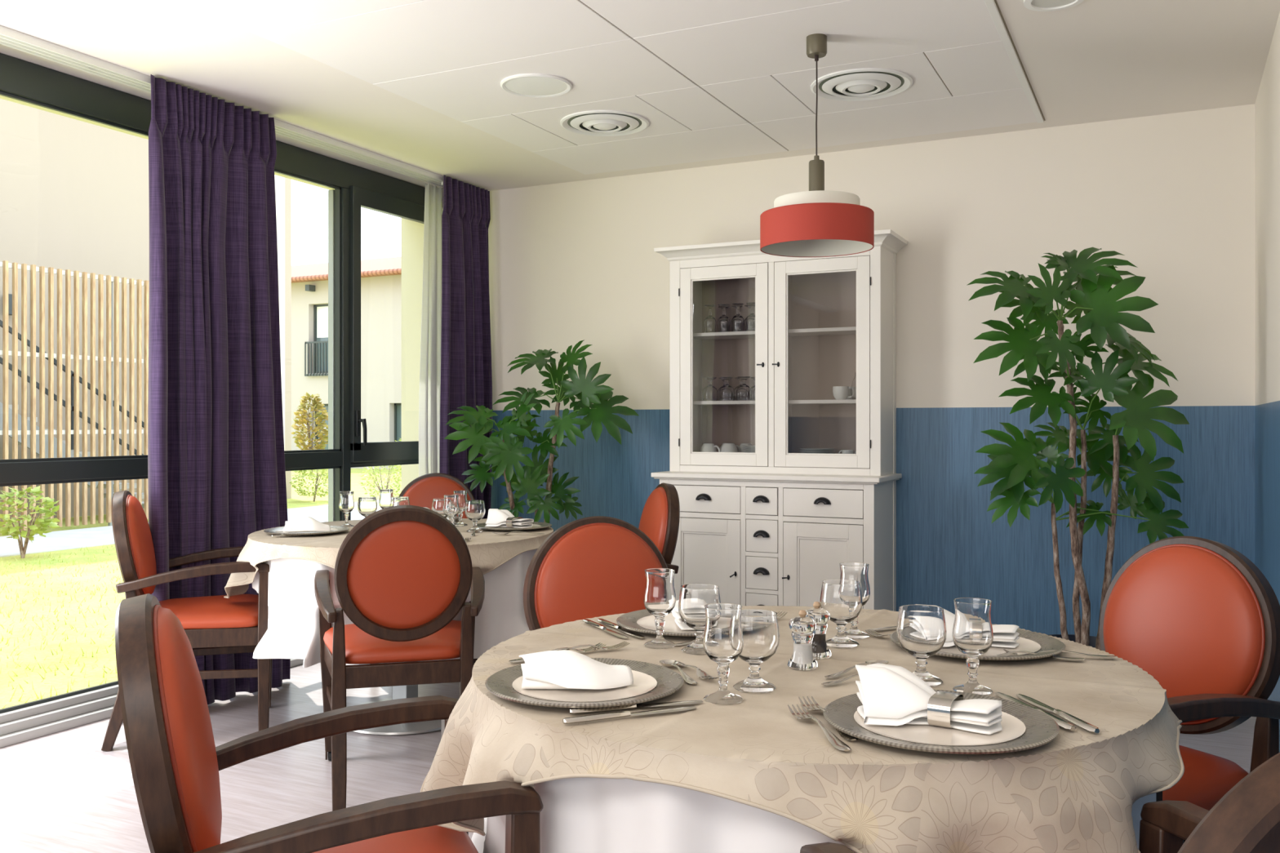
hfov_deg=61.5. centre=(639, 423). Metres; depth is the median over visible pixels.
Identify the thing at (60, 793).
floor
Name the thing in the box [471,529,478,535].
spoon
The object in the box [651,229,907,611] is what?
display cabinet
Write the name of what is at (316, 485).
shrub
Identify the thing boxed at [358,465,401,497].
shrub
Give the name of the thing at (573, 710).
table knife
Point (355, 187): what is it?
window
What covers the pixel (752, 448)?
saucer
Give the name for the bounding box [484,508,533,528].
napkin
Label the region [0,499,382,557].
path
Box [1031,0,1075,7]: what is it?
diffuser
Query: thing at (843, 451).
cup
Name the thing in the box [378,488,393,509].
water glass
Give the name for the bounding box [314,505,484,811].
armchair
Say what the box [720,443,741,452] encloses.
cup
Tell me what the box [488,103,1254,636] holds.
wall
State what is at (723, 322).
water glass
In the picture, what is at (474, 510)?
wine glass
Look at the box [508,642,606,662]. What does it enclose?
fork
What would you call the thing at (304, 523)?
napkin
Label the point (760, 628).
wine glass
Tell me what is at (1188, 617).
backrest
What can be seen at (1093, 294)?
potted fatsia
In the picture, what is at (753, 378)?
wine glass
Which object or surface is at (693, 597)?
wine glass
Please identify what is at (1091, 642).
pot
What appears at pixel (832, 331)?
shelf
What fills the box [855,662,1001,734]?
napkin
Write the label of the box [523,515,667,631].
armchair
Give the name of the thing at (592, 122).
air vent
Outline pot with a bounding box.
[1048,634,1096,648]
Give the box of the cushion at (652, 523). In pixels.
[638,488,666,551]
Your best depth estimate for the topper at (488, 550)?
4.02 m
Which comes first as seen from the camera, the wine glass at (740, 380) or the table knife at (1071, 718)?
the table knife at (1071, 718)
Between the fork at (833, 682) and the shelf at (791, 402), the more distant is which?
the shelf at (791, 402)
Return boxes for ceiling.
[0,0,1279,191]
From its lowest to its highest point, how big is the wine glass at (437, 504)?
0.124 m
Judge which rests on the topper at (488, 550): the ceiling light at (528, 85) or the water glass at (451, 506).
the water glass at (451, 506)
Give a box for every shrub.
[0,485,60,558]
[289,469,328,502]
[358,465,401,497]
[394,438,401,471]
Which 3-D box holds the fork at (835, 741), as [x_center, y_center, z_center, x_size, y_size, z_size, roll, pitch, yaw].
[0.255,0.430,1.531,0.026,0.013,0.204,0,0,-12]
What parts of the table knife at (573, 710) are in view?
handle, blade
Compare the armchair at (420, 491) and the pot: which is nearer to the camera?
the pot
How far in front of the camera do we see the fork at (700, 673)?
1.85 m
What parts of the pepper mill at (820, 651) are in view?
knob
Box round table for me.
[353,661,441,735]
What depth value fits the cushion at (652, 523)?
4.55 m
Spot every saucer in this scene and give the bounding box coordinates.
[742,447,755,449]
[742,448,755,451]
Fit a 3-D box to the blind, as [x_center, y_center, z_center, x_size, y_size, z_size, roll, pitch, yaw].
[-8.659,-2.915,30.596,1.350,0.930,0.014,0,0,26]
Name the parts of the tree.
stem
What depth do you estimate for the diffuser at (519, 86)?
4.43 m
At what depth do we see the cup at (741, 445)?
5.64 m
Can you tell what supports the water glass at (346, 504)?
on the topper at (488, 550)
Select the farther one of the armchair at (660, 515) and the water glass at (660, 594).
the armchair at (660, 515)
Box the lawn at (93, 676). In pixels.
[0,468,401,709]
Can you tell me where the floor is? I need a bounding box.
[0,659,1256,852]
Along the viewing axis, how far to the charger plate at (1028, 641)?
2.05 m
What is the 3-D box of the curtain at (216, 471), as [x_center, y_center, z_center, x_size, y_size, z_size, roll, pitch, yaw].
[-1.801,-0.105,4.649,0.153,2.586,0.782,0,0,26]
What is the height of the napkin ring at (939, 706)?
0.041 m
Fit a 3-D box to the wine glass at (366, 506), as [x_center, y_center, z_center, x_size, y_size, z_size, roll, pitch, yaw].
[-1.157,0.377,4.568,0.083,0.124,0.083,0,0,26]
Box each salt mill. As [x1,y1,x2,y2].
[446,516,456,524]
[787,609,817,670]
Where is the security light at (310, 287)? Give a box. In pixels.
[305,284,315,291]
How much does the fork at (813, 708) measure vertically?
0.013 m
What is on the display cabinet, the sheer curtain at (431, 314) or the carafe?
the carafe
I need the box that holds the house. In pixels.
[291,256,401,469]
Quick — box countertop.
[651,471,902,484]
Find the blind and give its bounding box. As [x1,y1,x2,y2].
[316,306,328,337]
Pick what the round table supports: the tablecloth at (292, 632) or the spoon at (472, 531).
the tablecloth at (292, 632)
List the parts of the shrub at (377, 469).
stem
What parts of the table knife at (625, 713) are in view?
handle, blade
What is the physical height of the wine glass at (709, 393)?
0.124 m
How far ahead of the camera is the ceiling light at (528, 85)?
4.42 m
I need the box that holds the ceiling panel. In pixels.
[175,0,1045,174]
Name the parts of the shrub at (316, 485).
stem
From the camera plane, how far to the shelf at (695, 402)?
5.57 m
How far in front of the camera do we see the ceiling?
4.25 m
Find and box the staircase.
[0,320,144,508]
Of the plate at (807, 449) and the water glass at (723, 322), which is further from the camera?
the water glass at (723, 322)
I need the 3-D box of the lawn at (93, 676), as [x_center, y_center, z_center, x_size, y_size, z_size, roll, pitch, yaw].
[-24.336,1.410,23.116,55.920,0.300,100.000,0,0,26]
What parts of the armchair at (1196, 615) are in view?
leg, backrest frame, seat, armrest, leg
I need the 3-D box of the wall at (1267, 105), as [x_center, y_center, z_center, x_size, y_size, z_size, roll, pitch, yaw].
[0.948,-0.100,0.940,0.200,2.600,8.323,0,0,26]
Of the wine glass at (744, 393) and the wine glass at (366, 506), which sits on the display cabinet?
the wine glass at (744, 393)
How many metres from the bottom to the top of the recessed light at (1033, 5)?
0.010 m
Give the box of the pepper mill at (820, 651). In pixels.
[805,601,831,659]
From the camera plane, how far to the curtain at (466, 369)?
6.19 m
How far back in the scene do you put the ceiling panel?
4.15 m
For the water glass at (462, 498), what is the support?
on the topper at (488, 550)
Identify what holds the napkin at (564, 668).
on the charger plate at (651, 682)
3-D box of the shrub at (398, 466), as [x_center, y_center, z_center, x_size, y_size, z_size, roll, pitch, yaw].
[-4.955,0.735,24.447,1.677,1.066,1.642,0,0,26]
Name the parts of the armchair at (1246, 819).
armrest, leg, armrest, backrest frame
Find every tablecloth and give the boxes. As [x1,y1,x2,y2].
[252,549,537,667]
[471,777,1155,852]
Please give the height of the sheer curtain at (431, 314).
2.457 m
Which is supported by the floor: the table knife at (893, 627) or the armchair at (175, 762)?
the armchair at (175, 762)
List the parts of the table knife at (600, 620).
handle, blade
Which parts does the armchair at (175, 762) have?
backrest frame, armrest, armrest, seat, leg, leg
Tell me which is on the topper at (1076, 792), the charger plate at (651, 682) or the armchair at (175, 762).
the charger plate at (651, 682)
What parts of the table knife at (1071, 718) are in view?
blade, handle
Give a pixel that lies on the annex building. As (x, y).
(74, 193)
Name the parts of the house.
balcony rail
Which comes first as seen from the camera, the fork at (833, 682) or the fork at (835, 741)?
the fork at (835, 741)
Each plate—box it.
[263,525,349,536]
[476,521,551,531]
[484,657,684,707]
[616,608,704,636]
[799,448,835,450]
[799,449,835,452]
[800,451,835,453]
[822,689,1059,754]
[889,629,1065,660]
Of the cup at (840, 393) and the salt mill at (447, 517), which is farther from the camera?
the cup at (840, 393)
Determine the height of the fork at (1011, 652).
0.013 m
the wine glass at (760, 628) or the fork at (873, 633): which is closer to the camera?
the wine glass at (760, 628)
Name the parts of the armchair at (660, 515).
backrest frame, armrest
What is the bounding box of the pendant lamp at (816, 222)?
[760,33,874,257]
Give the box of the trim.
[0,95,334,190]
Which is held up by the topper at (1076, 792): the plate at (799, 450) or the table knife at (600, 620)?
the table knife at (600, 620)
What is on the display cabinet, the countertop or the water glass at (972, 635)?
the countertop
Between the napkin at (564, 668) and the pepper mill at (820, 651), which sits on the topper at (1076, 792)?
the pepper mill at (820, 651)
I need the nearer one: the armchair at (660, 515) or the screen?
the armchair at (660, 515)
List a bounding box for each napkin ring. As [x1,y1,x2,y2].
[506,516,522,527]
[927,691,964,728]
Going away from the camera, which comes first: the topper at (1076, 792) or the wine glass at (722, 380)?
the topper at (1076, 792)
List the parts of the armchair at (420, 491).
backrest frame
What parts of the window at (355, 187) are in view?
sill, post, sash handle, sash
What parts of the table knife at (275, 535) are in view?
handle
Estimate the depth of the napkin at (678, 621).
2.26 m
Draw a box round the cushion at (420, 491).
[403,477,470,518]
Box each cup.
[700,443,719,452]
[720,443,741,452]
[737,443,755,452]
[832,386,851,399]
[838,449,853,453]
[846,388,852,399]
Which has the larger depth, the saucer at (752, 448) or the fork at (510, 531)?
the saucer at (752, 448)
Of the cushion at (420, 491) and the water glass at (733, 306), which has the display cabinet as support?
the water glass at (733, 306)
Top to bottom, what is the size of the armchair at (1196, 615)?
0.946 m
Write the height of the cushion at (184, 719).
0.388 m
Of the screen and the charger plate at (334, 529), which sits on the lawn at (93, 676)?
the screen
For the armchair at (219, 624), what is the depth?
4.04 m
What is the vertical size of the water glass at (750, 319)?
0.148 m
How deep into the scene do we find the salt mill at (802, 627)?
1.92 m
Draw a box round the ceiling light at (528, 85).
[500,73,572,97]
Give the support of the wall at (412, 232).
attached to the wall at (1173, 194)
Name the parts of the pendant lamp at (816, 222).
stem, cord, lamp shade, lamp shade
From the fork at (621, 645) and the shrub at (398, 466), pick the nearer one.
the fork at (621, 645)
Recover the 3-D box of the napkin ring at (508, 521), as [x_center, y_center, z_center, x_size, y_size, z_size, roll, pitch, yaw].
[-0.521,0.412,4.478,0.032,0.041,0.072,0,0,36]
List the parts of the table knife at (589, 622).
handle, blade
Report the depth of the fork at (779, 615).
2.42 m
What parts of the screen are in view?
post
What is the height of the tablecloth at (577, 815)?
0.468 m
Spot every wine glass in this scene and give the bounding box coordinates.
[357,497,377,517]
[390,497,409,506]
[431,497,447,517]
[464,500,485,532]
[678,583,720,654]
[702,377,718,400]
[717,377,725,400]
[719,376,734,400]
[733,377,742,400]
[733,608,779,693]
[736,376,751,400]
[750,377,755,400]
[819,579,862,648]
[896,604,946,686]
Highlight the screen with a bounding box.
[0,260,149,531]
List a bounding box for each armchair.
[101,490,272,751]
[115,593,543,852]
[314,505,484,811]
[398,472,477,665]
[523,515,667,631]
[638,482,679,573]
[800,752,1279,852]
[1099,536,1279,843]
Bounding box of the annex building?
[0,98,291,521]
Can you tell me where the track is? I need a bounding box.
[0,25,443,186]
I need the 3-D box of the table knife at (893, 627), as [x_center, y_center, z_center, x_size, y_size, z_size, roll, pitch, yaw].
[0.572,0.433,2.305,0.213,0.007,0.020,0,0,-26]
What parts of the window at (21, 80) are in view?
sill, frame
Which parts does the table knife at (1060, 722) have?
blade, handle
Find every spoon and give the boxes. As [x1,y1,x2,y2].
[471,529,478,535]
[659,659,697,684]
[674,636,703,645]
[824,660,888,678]
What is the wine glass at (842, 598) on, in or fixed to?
on the topper at (1076, 792)
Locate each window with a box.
[0,53,151,748]
[274,140,425,667]
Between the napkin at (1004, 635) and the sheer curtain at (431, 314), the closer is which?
the napkin at (1004, 635)
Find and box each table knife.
[271,534,325,537]
[562,706,697,724]
[568,700,702,714]
[582,618,628,639]
[596,618,644,638]
[866,626,896,631]
[995,692,1075,731]
[1016,693,1100,733]
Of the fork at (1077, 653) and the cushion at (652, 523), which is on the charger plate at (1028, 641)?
the fork at (1077, 653)
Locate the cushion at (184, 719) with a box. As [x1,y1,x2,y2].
[157,607,222,851]
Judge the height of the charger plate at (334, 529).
0.015 m
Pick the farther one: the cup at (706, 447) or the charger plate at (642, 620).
the cup at (706, 447)
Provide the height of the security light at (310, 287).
0.170 m
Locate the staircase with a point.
(10, 329)
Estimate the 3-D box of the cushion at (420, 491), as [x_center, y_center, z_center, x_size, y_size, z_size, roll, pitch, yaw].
[-1.053,0.474,5.545,0.382,0.388,0.104,0,0,-5]
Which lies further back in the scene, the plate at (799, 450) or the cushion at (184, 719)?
the plate at (799, 450)
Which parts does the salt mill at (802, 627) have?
knob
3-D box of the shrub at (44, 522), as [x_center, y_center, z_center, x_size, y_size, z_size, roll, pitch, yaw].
[-5.757,0.927,10.057,0.636,0.672,0.660,0,0,26]
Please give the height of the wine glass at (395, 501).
0.124 m
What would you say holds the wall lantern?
attached to the annex building
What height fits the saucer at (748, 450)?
0.012 m
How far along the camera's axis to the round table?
4.20 m
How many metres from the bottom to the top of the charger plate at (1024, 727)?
0.015 m
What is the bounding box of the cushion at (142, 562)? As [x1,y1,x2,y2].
[128,495,156,594]
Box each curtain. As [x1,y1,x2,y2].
[147,74,290,704]
[418,182,443,476]
[439,174,492,519]
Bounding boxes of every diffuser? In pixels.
[505,76,567,95]
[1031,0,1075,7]
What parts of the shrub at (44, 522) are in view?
stem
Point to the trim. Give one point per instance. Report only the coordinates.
(1, 96)
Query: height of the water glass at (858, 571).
0.148 m
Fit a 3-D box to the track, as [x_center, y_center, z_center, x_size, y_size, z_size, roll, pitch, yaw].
[-2.778,-1.385,2.825,0.100,0.030,8.218,0,0,26]
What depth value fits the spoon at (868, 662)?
1.89 m
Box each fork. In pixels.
[492,531,544,534]
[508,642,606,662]
[560,640,630,650]
[677,661,718,679]
[776,611,787,618]
[787,704,851,751]
[798,696,858,741]
[821,674,858,685]
[865,629,890,636]
[981,651,1084,660]
[1003,649,1117,657]
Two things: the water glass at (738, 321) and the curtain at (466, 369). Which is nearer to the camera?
the water glass at (738, 321)
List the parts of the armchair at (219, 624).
leg, backrest frame, armrest, armrest, seat, seat frame, leg, leg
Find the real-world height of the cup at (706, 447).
0.074 m
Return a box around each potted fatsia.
[444,339,638,523]
[967,247,1189,650]
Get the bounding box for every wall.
[401,217,423,490]
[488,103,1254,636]
[1254,11,1279,752]
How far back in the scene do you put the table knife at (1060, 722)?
1.59 m
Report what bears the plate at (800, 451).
on the plate
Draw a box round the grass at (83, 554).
[0,543,124,708]
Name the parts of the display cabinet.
cup pull, panel, cupboard door, drawer, glass door, cup pull, cup pull, cup pull, drawer, drawer, drawer, drawer, cornice, glass door, cup pull, panel, drawer, cupboard door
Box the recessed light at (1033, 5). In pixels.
[1023,0,1084,11]
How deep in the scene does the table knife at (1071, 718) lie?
1.59 m
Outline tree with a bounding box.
[291,391,328,471]
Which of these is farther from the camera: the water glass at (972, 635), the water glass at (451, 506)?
the water glass at (451, 506)
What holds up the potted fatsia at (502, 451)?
on the floor
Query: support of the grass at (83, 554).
on the lawn at (93, 676)
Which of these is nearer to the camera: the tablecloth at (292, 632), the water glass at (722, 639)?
the water glass at (722, 639)
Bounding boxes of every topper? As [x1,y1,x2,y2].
[223,518,553,598]
[420,605,1184,852]
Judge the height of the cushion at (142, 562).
0.388 m
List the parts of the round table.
plate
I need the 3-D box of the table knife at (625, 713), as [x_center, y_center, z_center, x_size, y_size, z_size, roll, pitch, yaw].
[-0.013,0.433,1.606,0.213,0.007,0.020,0,0,-22]
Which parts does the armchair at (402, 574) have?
leg, armrest, leg, seat frame, seat, backrest frame, panel, leg, leg, armrest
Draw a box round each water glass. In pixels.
[338,491,354,527]
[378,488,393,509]
[443,494,459,524]
[453,490,467,526]
[643,568,675,648]
[702,603,743,705]
[703,304,715,333]
[717,303,729,332]
[730,305,742,331]
[731,302,744,331]
[743,304,755,331]
[746,302,755,331]
[839,562,870,639]
[951,597,993,695]
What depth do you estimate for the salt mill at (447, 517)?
4.61 m
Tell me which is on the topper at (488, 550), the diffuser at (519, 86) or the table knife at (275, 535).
the table knife at (275, 535)
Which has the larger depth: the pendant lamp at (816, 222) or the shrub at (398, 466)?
the shrub at (398, 466)
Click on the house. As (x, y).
(380, 278)
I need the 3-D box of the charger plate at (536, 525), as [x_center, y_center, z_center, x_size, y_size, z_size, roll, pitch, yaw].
[-0.530,0.431,4.484,0.327,0.015,0.327,0,0,30]
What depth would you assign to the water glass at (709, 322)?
5.63 m
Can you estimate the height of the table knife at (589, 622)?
0.007 m
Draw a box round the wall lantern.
[8,293,12,315]
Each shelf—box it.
[693,330,755,340]
[693,400,755,404]
[788,326,856,336]
[788,399,856,404]
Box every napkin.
[283,516,330,532]
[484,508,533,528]
[519,649,633,689]
[671,600,693,630]
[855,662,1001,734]
[915,604,1019,648]
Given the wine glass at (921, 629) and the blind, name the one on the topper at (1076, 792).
the wine glass at (921, 629)
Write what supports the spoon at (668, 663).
on the topper at (1076, 792)
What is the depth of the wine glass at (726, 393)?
5.58 m
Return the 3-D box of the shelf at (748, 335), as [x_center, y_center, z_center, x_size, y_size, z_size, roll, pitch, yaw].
[0.505,-0.462,5.647,0.487,0.018,0.236,0,0,26]
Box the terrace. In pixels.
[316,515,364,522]
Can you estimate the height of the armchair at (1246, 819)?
0.946 m
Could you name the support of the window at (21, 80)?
on the floor
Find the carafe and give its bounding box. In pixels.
[850,372,856,399]
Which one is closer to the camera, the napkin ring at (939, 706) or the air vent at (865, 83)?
the napkin ring at (939, 706)
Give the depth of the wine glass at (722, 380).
5.71 m
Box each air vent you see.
[560,110,648,136]
[810,67,912,101]

